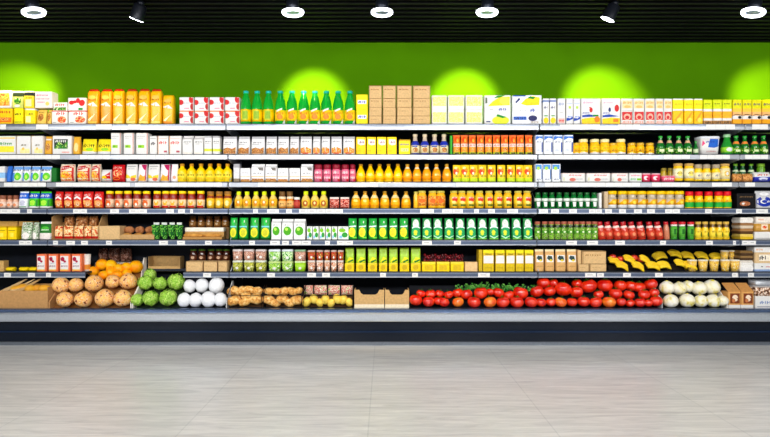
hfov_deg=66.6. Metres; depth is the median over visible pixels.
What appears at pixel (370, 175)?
bottle
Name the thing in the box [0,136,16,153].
carton
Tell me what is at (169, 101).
snack bag
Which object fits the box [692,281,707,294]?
onion
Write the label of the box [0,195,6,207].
jar
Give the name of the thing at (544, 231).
jar
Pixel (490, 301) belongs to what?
tomato
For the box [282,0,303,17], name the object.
ceiling lamp
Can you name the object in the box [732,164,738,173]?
bottle
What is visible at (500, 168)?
pouch
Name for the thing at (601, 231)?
bottle
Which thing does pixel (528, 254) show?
carton
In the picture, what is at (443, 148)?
bottle
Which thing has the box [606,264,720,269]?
crate
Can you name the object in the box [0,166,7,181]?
carton
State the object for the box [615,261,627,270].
banana bunch
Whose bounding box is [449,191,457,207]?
jar
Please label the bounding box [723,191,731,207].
bottle
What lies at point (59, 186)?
shelf
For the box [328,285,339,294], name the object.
pouch
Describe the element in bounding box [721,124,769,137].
shelf
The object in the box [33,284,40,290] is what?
mango
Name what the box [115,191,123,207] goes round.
jar
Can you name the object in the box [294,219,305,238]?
carton
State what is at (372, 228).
carton
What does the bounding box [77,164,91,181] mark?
pouch
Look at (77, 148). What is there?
pouch
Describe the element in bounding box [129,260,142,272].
orange
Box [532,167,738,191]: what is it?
shelf
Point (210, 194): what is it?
jar
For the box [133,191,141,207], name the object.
jar
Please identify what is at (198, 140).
carton
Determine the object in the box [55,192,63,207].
pouch
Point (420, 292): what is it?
tomato
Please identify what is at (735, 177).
pouch
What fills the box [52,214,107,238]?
box
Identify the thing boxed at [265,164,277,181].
carton
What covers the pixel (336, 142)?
carton
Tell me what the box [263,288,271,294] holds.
potato
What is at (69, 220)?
pouch
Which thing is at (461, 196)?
jar
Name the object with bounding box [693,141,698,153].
bottle
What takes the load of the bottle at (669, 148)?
on the shelf at (715, 158)
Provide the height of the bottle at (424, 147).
0.192 m
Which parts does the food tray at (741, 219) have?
lid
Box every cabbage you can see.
[177,293,189,306]
[189,293,201,306]
[201,291,214,307]
[214,292,226,306]
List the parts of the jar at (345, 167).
lid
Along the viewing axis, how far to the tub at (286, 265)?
5.49 m
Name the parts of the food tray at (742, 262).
lid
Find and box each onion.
[659,280,674,293]
[663,294,678,307]
[674,281,686,294]
[679,293,694,306]
[683,280,694,291]
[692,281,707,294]
[694,294,707,306]
[704,279,720,293]
[707,294,720,307]
[719,295,728,305]
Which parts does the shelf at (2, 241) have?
price rail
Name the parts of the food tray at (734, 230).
lid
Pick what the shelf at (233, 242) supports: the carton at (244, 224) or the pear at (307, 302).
the carton at (244, 224)
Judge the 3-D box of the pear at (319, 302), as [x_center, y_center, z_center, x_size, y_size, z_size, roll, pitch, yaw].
[-0.599,0.767,5.378,0.067,0.093,0.068,0,0,0]
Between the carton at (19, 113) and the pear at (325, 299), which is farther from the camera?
the carton at (19, 113)
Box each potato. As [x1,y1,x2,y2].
[56,292,73,306]
[74,291,92,306]
[94,289,113,306]
[113,290,131,306]
[262,296,274,304]
[276,294,288,302]
[290,296,302,304]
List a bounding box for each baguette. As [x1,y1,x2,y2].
[183,233,201,236]
[202,233,220,236]
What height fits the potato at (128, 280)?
0.148 m
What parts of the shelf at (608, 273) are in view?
price rail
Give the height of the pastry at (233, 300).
0.103 m
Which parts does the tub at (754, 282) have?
lid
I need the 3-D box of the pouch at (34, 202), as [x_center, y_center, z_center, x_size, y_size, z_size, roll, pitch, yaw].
[-3.298,-0.176,5.525,0.090,0.157,0.080,0,0,0]
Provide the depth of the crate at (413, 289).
5.50 m
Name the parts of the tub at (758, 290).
lid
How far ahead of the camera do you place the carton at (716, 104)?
5.48 m
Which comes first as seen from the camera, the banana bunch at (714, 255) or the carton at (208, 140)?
the carton at (208, 140)
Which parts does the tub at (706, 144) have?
lid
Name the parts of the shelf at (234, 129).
price rail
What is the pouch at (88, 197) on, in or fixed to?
on the shelf at (54, 211)
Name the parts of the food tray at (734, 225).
lid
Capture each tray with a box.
[120,234,159,238]
[148,256,183,268]
[183,236,225,238]
[731,217,752,222]
[731,223,753,227]
[731,228,753,233]
[731,234,753,238]
[731,236,752,238]
[732,231,753,233]
[733,255,752,259]
[733,257,752,259]
[734,250,753,255]
[734,253,753,255]
[739,260,753,264]
[739,265,753,270]
[739,268,752,270]
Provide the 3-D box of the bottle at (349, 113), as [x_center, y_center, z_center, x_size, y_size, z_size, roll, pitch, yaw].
[-0.331,-1.043,5.538,0.104,0.318,0.106,0,0,0]
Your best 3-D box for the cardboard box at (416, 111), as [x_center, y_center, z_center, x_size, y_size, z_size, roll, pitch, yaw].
[0.342,-1.002,5.552,0.161,0.079,0.141,0,0,0]
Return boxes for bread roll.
[124,226,134,233]
[135,226,144,233]
[145,226,152,232]
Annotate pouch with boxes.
[6,267,16,270]
[7,166,13,181]
[12,166,23,181]
[19,191,29,207]
[19,267,29,270]
[21,222,32,238]
[22,166,31,181]
[29,192,39,207]
[29,267,36,270]
[31,166,40,181]
[32,222,39,238]
[37,110,47,123]
[40,166,51,181]
[40,192,52,207]
[40,222,51,238]
[45,136,52,153]
[47,110,52,123]
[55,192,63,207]
[55,226,63,238]
[60,164,76,181]
[64,192,73,207]
[64,226,73,238]
[65,216,74,226]
[73,137,81,153]
[74,192,83,207]
[74,226,83,238]
[76,216,88,227]
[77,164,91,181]
[82,139,97,153]
[83,192,93,207]
[84,226,91,238]
[89,216,98,225]
[91,164,101,181]
[92,226,97,238]
[94,192,104,207]
[98,139,110,153]
[98,248,108,260]
[101,170,112,181]
[109,248,119,261]
[112,165,125,181]
[120,248,131,261]
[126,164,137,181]
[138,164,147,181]
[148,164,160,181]
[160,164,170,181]
[171,164,177,181]
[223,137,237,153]
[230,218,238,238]
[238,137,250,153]
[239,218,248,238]
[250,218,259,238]
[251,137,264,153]
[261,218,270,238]
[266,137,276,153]
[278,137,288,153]
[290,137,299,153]
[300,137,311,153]
[304,285,312,294]
[313,137,320,153]
[314,285,326,294]
[322,137,329,153]
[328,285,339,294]
[330,197,338,207]
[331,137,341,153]
[340,197,348,207]
[341,285,352,294]
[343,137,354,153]
[345,248,353,262]
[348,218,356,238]
[356,248,365,262]
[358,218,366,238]
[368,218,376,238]
[368,248,376,262]
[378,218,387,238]
[379,248,386,262]
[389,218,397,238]
[389,248,397,262]
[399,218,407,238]
[400,248,408,262]
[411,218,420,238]
[411,248,419,262]
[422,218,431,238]
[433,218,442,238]
[444,218,453,238]
[453,135,459,153]
[453,165,460,181]
[455,218,464,238]
[461,135,467,153]
[461,165,468,181]
[466,218,475,238]
[469,135,475,153]
[469,165,477,181]
[477,135,483,153]
[477,218,486,238]
[478,165,486,181]
[485,135,491,153]
[487,165,495,181]
[488,218,498,238]
[493,135,499,153]
[497,165,504,181]
[500,218,509,238]
[501,135,507,153]
[507,165,514,181]
[509,135,515,153]
[511,218,521,238]
[516,165,523,181]
[517,135,523,153]
[522,218,532,238]
[524,165,531,181]
[525,135,531,153]
[534,249,543,270]
[544,249,553,270]
[555,249,565,270]
[566,249,576,270]
[731,174,741,181]
[741,174,752,181]
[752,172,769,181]
[755,191,769,207]
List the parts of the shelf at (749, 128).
price rail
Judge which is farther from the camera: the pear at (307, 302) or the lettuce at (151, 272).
the lettuce at (151, 272)
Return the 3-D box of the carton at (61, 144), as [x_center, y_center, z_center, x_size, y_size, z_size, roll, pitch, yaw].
[-3.025,-0.688,5.535,0.178,0.173,0.102,0,0,0]
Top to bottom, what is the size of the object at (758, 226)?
0.087 m
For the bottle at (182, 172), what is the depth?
5.49 m
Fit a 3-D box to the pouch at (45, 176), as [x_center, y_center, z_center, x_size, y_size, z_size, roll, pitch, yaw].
[-3.183,-0.418,5.521,0.102,0.148,0.081,0,0,1]
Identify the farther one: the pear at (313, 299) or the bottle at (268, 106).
the bottle at (268, 106)
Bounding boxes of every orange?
[88,266,98,275]
[95,259,106,269]
[98,270,107,279]
[105,259,116,267]
[106,269,113,275]
[112,270,121,277]
[113,263,122,271]
[121,262,129,270]
[122,269,131,275]
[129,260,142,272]
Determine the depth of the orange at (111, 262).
5.63 m
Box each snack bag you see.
[88,89,100,123]
[101,89,112,123]
[113,89,125,123]
[126,89,138,123]
[138,89,150,123]
[151,89,163,123]
[163,95,175,123]
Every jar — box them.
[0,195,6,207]
[7,195,12,207]
[13,195,18,207]
[106,191,114,207]
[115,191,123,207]
[124,191,131,207]
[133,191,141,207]
[142,191,150,207]
[153,191,161,207]
[162,191,169,207]
[169,191,177,207]
[178,191,186,207]
[187,191,195,207]
[189,216,196,226]
[190,249,197,259]
[197,191,204,207]
[198,216,204,226]
[198,249,205,259]
[206,216,212,226]
[207,191,214,207]
[207,249,214,259]
[214,216,220,226]
[215,191,222,207]
[215,249,222,260]
[222,216,228,226]
[223,249,229,259]
[224,191,231,207]
[279,191,284,196]
[279,197,285,207]
[286,197,293,207]
[287,191,292,196]
[294,197,299,207]
[314,164,322,181]
[323,164,330,181]
[332,164,340,181]
[341,164,348,181]
[350,164,355,181]
[414,192,417,207]
[418,191,426,207]
[428,191,436,207]
[437,191,444,207]
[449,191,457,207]
[458,191,465,207]
[466,191,474,207]
[475,191,483,207]
[485,191,492,207]
[494,191,502,207]
[503,191,511,207]
[514,191,521,207]
[523,191,530,207]
[534,221,540,238]
[541,221,547,238]
[548,221,553,238]
[554,221,560,238]
[561,221,566,238]
[567,221,572,238]
[573,143,579,153]
[573,221,579,238]
[579,139,587,153]
[579,221,585,238]
[585,221,591,238]
[589,139,599,153]
[592,221,597,238]
[600,139,609,153]
[609,143,617,153]
[616,139,625,153]
[627,143,635,153]
[636,143,644,153]
[645,143,653,153]
[660,168,666,175]
[667,168,672,175]
[673,163,682,180]
[683,163,693,181]
[694,164,702,180]
[702,164,710,180]
[711,164,719,180]
[719,163,729,181]
[756,163,764,171]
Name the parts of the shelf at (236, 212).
price rail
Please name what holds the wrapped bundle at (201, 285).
in the crate at (224, 290)
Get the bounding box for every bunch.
[151,222,159,238]
[160,222,168,238]
[168,222,175,238]
[175,222,183,238]
[423,254,433,260]
[434,254,443,261]
[444,254,454,261]
[454,254,463,260]
[608,256,618,263]
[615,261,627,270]
[623,254,634,266]
[631,261,643,270]
[639,255,649,267]
[645,261,659,270]
[651,251,667,260]
[656,261,671,269]
[667,249,681,258]
[673,259,687,270]
[681,251,694,258]
[683,260,696,269]
[694,251,708,260]
[708,252,720,258]
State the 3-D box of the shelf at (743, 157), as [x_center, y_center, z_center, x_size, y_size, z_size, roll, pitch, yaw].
[3.675,-0.561,5.672,0.743,0.078,0.462,0,0,0]
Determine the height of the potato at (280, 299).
0.082 m
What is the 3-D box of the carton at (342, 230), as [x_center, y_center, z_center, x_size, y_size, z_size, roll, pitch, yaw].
[-0.391,0.136,5.526,0.096,0.122,0.082,0,0,1]
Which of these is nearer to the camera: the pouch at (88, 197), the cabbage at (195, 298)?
the cabbage at (195, 298)
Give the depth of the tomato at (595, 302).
5.30 m
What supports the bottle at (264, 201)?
on the shelf at (236, 212)
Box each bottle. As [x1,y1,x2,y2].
[178,164,186,181]
[187,164,195,181]
[196,164,205,181]
[205,164,214,181]
[214,164,222,181]
[223,164,231,181]
[235,191,242,207]
[240,91,251,123]
[243,191,250,207]
[252,91,262,123]
[252,191,259,207]
[260,191,268,207]
[263,91,273,123]
[269,191,276,207]
[275,91,285,123]
[286,91,297,123]
[298,91,308,123]
[302,191,309,207]
[309,91,320,123]
[311,191,318,207]
[319,191,327,207]
[321,91,331,123]
[333,91,343,123]
[344,91,355,123]
[351,191,359,207]
[356,164,364,181]
[360,191,369,207]
[366,164,374,181]
[370,191,378,207]
[375,164,383,181]
[380,191,388,207]
[384,164,392,181]
[391,191,399,207]
[393,164,401,181]
[401,191,410,207]
[403,164,411,181]
[411,134,419,153]
[412,164,421,181]
[420,134,428,153]
[422,164,430,181]
[430,134,438,153]
[432,164,440,181]
[439,134,447,153]
[442,164,450,181]
[534,192,540,207]
[541,192,547,207]
[548,192,554,207]
[556,192,562,207]
[563,192,569,207]
[570,192,576,207]
[577,192,583,207]
[584,192,589,207]
[591,192,597,207]
[597,221,605,239]
[604,221,613,239]
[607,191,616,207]
[612,221,621,239]
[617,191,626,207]
[620,221,629,239]
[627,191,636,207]
[628,221,636,239]
[636,221,645,239]
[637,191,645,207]
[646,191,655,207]
[646,221,655,239]
[654,221,663,239]
[656,136,664,153]
[656,191,665,207]
[663,222,669,239]
[665,136,673,153]
[665,191,674,207]
[670,222,676,238]
[674,136,682,153]
[674,191,683,207]
[678,222,685,238]
[683,136,691,153]
[684,191,693,207]
[687,222,693,238]
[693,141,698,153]
[694,191,703,207]
[694,222,701,238]
[702,222,708,238]
[704,191,712,207]
[709,222,716,238]
[713,191,722,207]
[716,222,722,238]
[721,134,732,153]
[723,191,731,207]
[723,222,729,238]
[732,136,740,153]
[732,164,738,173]
[739,164,745,173]
[740,136,748,153]
[747,164,753,181]
[750,136,758,153]
[759,136,767,153]
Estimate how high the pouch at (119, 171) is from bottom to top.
0.162 m
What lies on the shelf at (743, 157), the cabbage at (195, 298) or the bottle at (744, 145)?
the bottle at (744, 145)
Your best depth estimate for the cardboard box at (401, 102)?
5.48 m
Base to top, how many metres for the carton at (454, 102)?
0.133 m
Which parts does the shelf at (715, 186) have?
price rail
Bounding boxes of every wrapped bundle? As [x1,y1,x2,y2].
[183,279,195,292]
[195,278,208,292]
[209,278,223,293]
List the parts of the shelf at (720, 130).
price rail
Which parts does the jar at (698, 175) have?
lid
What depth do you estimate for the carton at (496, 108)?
5.48 m
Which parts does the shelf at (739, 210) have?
price rail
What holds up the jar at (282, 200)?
on the shelf at (236, 212)
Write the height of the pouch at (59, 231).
0.122 m
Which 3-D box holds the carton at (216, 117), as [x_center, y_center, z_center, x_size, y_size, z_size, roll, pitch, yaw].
[-1.575,-0.946,5.541,0.135,0.124,0.122,0,0,0]
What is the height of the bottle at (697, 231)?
0.166 m
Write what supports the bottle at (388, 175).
on the shelf at (235, 186)
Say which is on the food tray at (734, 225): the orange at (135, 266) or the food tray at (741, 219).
the food tray at (741, 219)
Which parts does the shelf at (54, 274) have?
price rail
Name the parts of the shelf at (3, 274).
price rail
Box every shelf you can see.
[0,124,53,135]
[0,154,59,164]
[0,182,64,191]
[0,208,54,215]
[0,239,55,246]
[0,268,50,277]
[36,124,237,138]
[46,154,233,164]
[47,182,236,191]
[47,208,233,216]
[48,236,233,246]
[48,268,232,277]
[227,124,538,137]
[229,154,536,164]
[229,172,536,190]
[229,193,536,216]
[229,226,536,246]
[229,265,537,277]
[531,154,739,164]
[531,193,738,216]
[532,124,744,137]
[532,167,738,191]
[532,225,739,246]
[533,256,738,277]
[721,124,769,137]
[727,208,769,216]
[728,182,769,190]
[729,154,769,163]
[729,270,769,277]
[730,238,769,246]
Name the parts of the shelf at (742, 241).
price rail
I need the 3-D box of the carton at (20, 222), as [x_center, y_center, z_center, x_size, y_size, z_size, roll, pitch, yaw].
[-3.451,0.114,5.682,0.128,0.174,0.120,0,0,1]
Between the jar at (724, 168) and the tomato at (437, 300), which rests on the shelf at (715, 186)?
the jar at (724, 168)
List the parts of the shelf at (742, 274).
price rail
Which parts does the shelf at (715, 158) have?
price rail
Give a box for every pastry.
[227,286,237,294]
[227,296,240,305]
[236,286,246,294]
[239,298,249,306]
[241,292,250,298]
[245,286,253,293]
[249,294,262,304]
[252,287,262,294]
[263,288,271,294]
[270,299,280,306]
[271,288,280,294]
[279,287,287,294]
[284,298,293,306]
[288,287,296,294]
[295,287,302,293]
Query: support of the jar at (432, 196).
on the shelf at (236, 212)
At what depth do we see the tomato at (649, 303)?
5.30 m
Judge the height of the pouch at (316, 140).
0.171 m
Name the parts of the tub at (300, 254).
lid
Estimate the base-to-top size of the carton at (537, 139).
0.180 m
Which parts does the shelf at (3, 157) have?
price rail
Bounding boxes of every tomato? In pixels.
[409,294,421,305]
[416,289,425,297]
[423,295,434,306]
[425,289,435,297]
[434,296,440,304]
[436,290,443,296]
[439,297,448,306]
[444,290,452,298]
[452,287,461,297]
[452,297,463,306]
[461,288,472,298]
[467,296,480,307]
[474,286,487,298]
[484,295,496,307]
[487,287,493,295]
[494,288,503,297]
[496,295,509,307]
[504,290,513,298]
[510,295,523,307]
[513,285,527,298]
[525,296,537,307]
[530,285,543,296]
[537,278,549,287]
[537,298,546,306]
[544,285,555,295]
[546,298,555,305]
[550,279,557,286]
[555,281,571,295]
[555,297,566,306]
[566,296,577,306]
[570,285,582,297]
[571,279,581,286]
[577,296,589,306]
[581,278,596,292]
[590,295,602,307]
[593,289,603,297]
[597,279,612,291]
[602,295,615,307]
[608,287,622,298]
[613,279,626,290]
[616,298,625,305]
[623,290,634,299]
[626,280,635,290]
[626,298,634,306]
[634,296,645,306]
[635,281,645,291]
[638,288,650,298]
[644,278,657,289]
[645,299,652,306]
[649,288,659,296]
[650,295,662,305]
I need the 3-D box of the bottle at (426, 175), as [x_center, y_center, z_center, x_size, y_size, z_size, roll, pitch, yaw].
[0.394,-0.428,5.526,0.086,0.168,0.086,0,0,-1]
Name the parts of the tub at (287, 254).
lid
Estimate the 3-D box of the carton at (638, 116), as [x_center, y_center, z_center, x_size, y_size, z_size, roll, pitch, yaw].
[2.378,-0.946,5.533,0.099,0.124,0.102,0,0,0]
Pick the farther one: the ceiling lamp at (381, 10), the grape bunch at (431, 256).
the grape bunch at (431, 256)
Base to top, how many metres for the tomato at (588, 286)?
0.142 m
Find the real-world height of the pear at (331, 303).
0.092 m
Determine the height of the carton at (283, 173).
0.127 m
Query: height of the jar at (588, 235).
0.168 m
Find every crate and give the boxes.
[49,284,137,307]
[99,257,146,283]
[132,273,185,307]
[181,281,233,307]
[227,285,264,307]
[263,285,303,307]
[303,285,353,307]
[409,279,662,307]
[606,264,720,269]
[658,289,727,307]
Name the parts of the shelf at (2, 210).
price rail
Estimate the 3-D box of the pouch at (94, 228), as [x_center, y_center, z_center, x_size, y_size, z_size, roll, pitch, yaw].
[-2.726,0.130,5.520,0.059,0.122,0.055,0,0,0]
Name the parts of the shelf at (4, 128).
price rail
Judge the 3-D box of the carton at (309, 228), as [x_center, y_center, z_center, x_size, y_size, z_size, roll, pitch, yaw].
[-0.707,0.136,5.524,0.050,0.122,0.082,0,0,0]
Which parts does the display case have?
kick plate, panel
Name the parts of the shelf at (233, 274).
price rail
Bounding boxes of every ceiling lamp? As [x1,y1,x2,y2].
[21,0,45,17]
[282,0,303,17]
[371,0,392,17]
[476,0,497,17]
[740,0,765,17]
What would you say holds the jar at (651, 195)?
on the shelf at (715, 212)
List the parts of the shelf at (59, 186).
price rail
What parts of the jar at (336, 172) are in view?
lid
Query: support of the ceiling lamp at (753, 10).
attached to the ceiling
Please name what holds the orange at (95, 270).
in the crate at (138, 275)
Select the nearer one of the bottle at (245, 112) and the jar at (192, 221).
the bottle at (245, 112)
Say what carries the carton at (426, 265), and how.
on the shelf at (233, 274)
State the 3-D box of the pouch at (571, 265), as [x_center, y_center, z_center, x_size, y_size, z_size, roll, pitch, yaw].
[1.754,0.393,5.516,0.090,0.206,0.071,0,0,0]
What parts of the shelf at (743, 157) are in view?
price rail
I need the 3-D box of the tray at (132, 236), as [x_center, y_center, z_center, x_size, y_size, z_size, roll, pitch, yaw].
[-2.322,0.174,5.561,0.318,0.045,0.150,0,0,0]
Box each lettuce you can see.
[130,293,142,305]
[137,275,153,289]
[142,290,158,305]
[144,268,155,278]
[152,276,166,289]
[159,289,176,305]
[167,273,185,289]
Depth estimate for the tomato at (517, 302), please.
5.29 m
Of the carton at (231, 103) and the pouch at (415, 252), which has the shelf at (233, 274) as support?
the pouch at (415, 252)
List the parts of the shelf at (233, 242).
price rail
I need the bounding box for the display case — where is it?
[0,133,769,344]
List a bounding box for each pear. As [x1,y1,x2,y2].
[302,296,310,306]
[310,293,317,303]
[316,297,322,306]
[321,293,328,304]
[328,299,334,307]
[333,294,340,303]
[340,296,346,304]
[346,298,351,306]
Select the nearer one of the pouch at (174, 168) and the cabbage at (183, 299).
the cabbage at (183, 299)
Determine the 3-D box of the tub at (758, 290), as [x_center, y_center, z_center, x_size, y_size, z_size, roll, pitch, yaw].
[3.477,0.664,5.422,0.186,0.088,0.143,0,0,0]
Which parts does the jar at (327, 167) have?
lid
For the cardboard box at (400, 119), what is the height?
0.078 m
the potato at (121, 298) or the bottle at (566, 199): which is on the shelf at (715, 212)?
the bottle at (566, 199)
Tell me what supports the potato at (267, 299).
in the wire crate at (275, 296)
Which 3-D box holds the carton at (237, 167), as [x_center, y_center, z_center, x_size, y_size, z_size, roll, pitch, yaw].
[-1.390,-0.427,5.522,0.055,0.166,0.080,0,0,0]
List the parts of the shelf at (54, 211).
price rail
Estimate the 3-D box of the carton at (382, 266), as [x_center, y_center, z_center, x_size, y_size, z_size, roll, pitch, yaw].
[-0.018,0.457,5.515,0.077,0.077,0.061,0,0,1]
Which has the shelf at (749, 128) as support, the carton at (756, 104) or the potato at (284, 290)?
the carton at (756, 104)
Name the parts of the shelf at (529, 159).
price rail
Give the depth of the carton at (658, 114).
5.48 m
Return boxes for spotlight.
[129,1,146,21]
[601,1,619,21]
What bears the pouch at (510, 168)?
on the shelf at (235, 186)
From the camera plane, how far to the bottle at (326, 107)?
5.50 m
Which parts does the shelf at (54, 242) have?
price rail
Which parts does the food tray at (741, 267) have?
lid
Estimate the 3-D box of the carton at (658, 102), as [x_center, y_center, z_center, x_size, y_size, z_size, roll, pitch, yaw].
[2.569,-1.066,5.534,0.070,0.112,0.101,0,0,-1]
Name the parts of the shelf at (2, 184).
price rail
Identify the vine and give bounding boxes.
[455,283,479,290]
[474,282,498,288]
[493,283,516,290]
[512,284,534,291]
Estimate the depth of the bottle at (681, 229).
5.49 m
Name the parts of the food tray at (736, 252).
lid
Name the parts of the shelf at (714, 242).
price rail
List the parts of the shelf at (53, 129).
price rail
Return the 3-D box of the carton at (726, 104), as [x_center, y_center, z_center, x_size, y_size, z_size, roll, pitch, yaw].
[3.204,-0.998,5.528,0.085,0.228,0.091,0,0,1]
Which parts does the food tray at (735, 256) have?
lid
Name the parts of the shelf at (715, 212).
price rail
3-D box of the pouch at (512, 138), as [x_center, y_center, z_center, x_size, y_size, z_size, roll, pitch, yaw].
[1.200,-0.693,5.513,0.067,0.183,0.062,0,0,0]
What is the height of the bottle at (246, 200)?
0.157 m
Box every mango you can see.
[24,285,33,290]
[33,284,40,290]
[38,285,50,290]
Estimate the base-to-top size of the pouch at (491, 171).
0.159 m
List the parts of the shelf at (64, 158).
price rail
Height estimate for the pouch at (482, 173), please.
0.159 m
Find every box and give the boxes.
[0,279,54,307]
[52,214,107,238]
[99,226,125,238]
[183,227,225,238]
[186,227,229,238]
[186,260,205,270]
[204,260,219,270]
[218,260,230,270]
[354,288,383,307]
[369,85,381,97]
[369,98,381,106]
[369,107,381,115]
[369,116,381,123]
[383,85,395,97]
[383,98,395,106]
[383,107,395,115]
[383,116,395,123]
[385,288,408,307]
[396,107,411,117]
[397,85,411,97]
[397,98,411,106]
[397,116,411,123]
[412,86,429,99]
[412,98,429,108]
[412,107,429,116]
[412,116,429,123]
[576,263,588,270]
[581,250,605,263]
[589,264,605,270]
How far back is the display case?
5.94 m
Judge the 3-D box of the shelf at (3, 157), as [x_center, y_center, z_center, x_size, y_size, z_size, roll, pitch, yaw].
[-3.532,-0.561,5.672,1.027,0.078,0.462,0,0,0]
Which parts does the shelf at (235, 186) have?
price rail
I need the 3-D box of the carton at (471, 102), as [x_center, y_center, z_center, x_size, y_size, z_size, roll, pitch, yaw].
[0.834,-1.086,5.541,0.157,0.133,0.121,0,0,0]
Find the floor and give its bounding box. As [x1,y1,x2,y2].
[0,345,769,436]
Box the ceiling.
[0,0,769,41]
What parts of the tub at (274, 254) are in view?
lid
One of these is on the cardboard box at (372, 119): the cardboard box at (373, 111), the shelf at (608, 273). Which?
the cardboard box at (373, 111)
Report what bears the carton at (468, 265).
on the shelf at (233, 274)
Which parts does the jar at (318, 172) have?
lid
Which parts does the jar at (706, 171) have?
lid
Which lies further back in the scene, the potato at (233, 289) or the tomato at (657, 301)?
the potato at (233, 289)
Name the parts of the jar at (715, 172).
lid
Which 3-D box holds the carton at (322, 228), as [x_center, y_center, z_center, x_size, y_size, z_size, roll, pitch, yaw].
[-0.587,0.136,5.521,0.050,0.122,0.082,0,0,1]
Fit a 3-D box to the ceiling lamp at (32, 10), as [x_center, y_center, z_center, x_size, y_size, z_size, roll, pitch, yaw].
[-2.922,-1.750,4.877,0.181,0.130,0.182,0,0,29]
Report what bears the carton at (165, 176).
on the shelf at (59, 186)
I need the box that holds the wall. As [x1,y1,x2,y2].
[0,42,769,123]
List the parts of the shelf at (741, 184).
price rail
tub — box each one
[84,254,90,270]
[233,249,243,259]
[233,260,243,270]
[244,249,254,259]
[244,260,254,270]
[256,249,266,259]
[256,260,266,270]
[269,249,280,260]
[269,261,281,270]
[282,249,293,260]
[282,261,293,270]
[295,249,306,260]
[295,261,306,270]
[308,250,315,259]
[308,260,315,270]
[316,250,323,259]
[316,260,323,270]
[324,250,329,259]
[324,260,330,270]
[331,250,336,259]
[331,260,336,270]
[338,250,343,259]
[338,260,343,270]
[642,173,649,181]
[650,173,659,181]
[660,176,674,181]
[687,259,696,270]
[694,136,719,153]
[698,259,707,270]
[709,259,718,270]
[720,250,728,258]
[720,259,729,270]
[729,250,733,259]
[730,259,739,270]
[748,279,769,285]
[749,285,769,295]
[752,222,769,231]
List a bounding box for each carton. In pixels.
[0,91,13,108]
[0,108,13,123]
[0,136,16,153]
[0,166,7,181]
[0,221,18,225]
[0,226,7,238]
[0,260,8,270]
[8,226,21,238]
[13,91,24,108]
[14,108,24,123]
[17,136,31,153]
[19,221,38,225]
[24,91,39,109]
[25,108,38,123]
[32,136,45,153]
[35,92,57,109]
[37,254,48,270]
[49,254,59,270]
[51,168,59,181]
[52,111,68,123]
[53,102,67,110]
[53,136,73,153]
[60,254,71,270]
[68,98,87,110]
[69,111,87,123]
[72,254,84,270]
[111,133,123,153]
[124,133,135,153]
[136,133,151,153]
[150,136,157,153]
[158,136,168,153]
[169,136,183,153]
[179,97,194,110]
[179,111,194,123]
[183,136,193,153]
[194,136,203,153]
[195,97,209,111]
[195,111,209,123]
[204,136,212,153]
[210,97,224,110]
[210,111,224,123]
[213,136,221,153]
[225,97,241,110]
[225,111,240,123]
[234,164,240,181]
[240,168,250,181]
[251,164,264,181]
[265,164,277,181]
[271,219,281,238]
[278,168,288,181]
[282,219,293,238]
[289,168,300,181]
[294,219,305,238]
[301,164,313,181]
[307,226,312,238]
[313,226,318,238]
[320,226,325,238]
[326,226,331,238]
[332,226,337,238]
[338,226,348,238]
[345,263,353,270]
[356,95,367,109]
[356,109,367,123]
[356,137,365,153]
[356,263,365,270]
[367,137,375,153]
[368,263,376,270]
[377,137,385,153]
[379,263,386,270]
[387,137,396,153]
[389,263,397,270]
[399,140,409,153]
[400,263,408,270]
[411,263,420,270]
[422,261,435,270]
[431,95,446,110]
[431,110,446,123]
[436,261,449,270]
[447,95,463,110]
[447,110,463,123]
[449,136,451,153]
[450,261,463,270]
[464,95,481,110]
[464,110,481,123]
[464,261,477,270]
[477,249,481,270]
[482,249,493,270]
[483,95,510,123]
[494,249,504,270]
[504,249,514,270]
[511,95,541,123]
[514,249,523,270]
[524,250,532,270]
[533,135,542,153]
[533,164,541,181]
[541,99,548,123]
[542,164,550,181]
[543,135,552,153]
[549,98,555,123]
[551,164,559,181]
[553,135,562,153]
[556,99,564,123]
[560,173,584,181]
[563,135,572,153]
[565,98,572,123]
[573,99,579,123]
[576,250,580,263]
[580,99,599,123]
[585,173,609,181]
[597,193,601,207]
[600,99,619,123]
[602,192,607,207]
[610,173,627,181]
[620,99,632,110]
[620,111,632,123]
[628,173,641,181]
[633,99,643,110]
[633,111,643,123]
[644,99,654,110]
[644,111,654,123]
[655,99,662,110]
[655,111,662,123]
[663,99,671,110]
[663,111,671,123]
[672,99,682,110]
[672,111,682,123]
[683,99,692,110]
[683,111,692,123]
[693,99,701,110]
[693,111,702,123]
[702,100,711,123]
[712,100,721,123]
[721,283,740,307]
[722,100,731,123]
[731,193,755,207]
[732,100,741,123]
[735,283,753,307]
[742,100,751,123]
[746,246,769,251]
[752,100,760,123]
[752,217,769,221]
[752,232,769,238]
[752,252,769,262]
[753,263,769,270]
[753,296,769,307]
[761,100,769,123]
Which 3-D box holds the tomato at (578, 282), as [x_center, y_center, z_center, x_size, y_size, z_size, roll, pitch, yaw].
[1.804,0.608,5.503,0.098,0.093,0.099,0,0,-7]
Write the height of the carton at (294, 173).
0.127 m
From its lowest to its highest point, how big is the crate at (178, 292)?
0.297 m
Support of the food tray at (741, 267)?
on the shelf at (742, 274)
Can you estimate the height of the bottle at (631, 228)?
0.175 m
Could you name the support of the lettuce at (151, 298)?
in the crate at (178, 292)
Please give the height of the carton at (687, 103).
0.112 m
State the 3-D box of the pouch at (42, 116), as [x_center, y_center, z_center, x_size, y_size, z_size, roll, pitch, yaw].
[-3.224,-0.954,5.527,0.088,0.140,0.090,0,0,1]
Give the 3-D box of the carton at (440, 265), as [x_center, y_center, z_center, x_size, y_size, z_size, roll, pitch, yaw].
[0.544,0.451,5.524,0.120,0.088,0.081,0,0,0]
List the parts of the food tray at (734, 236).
lid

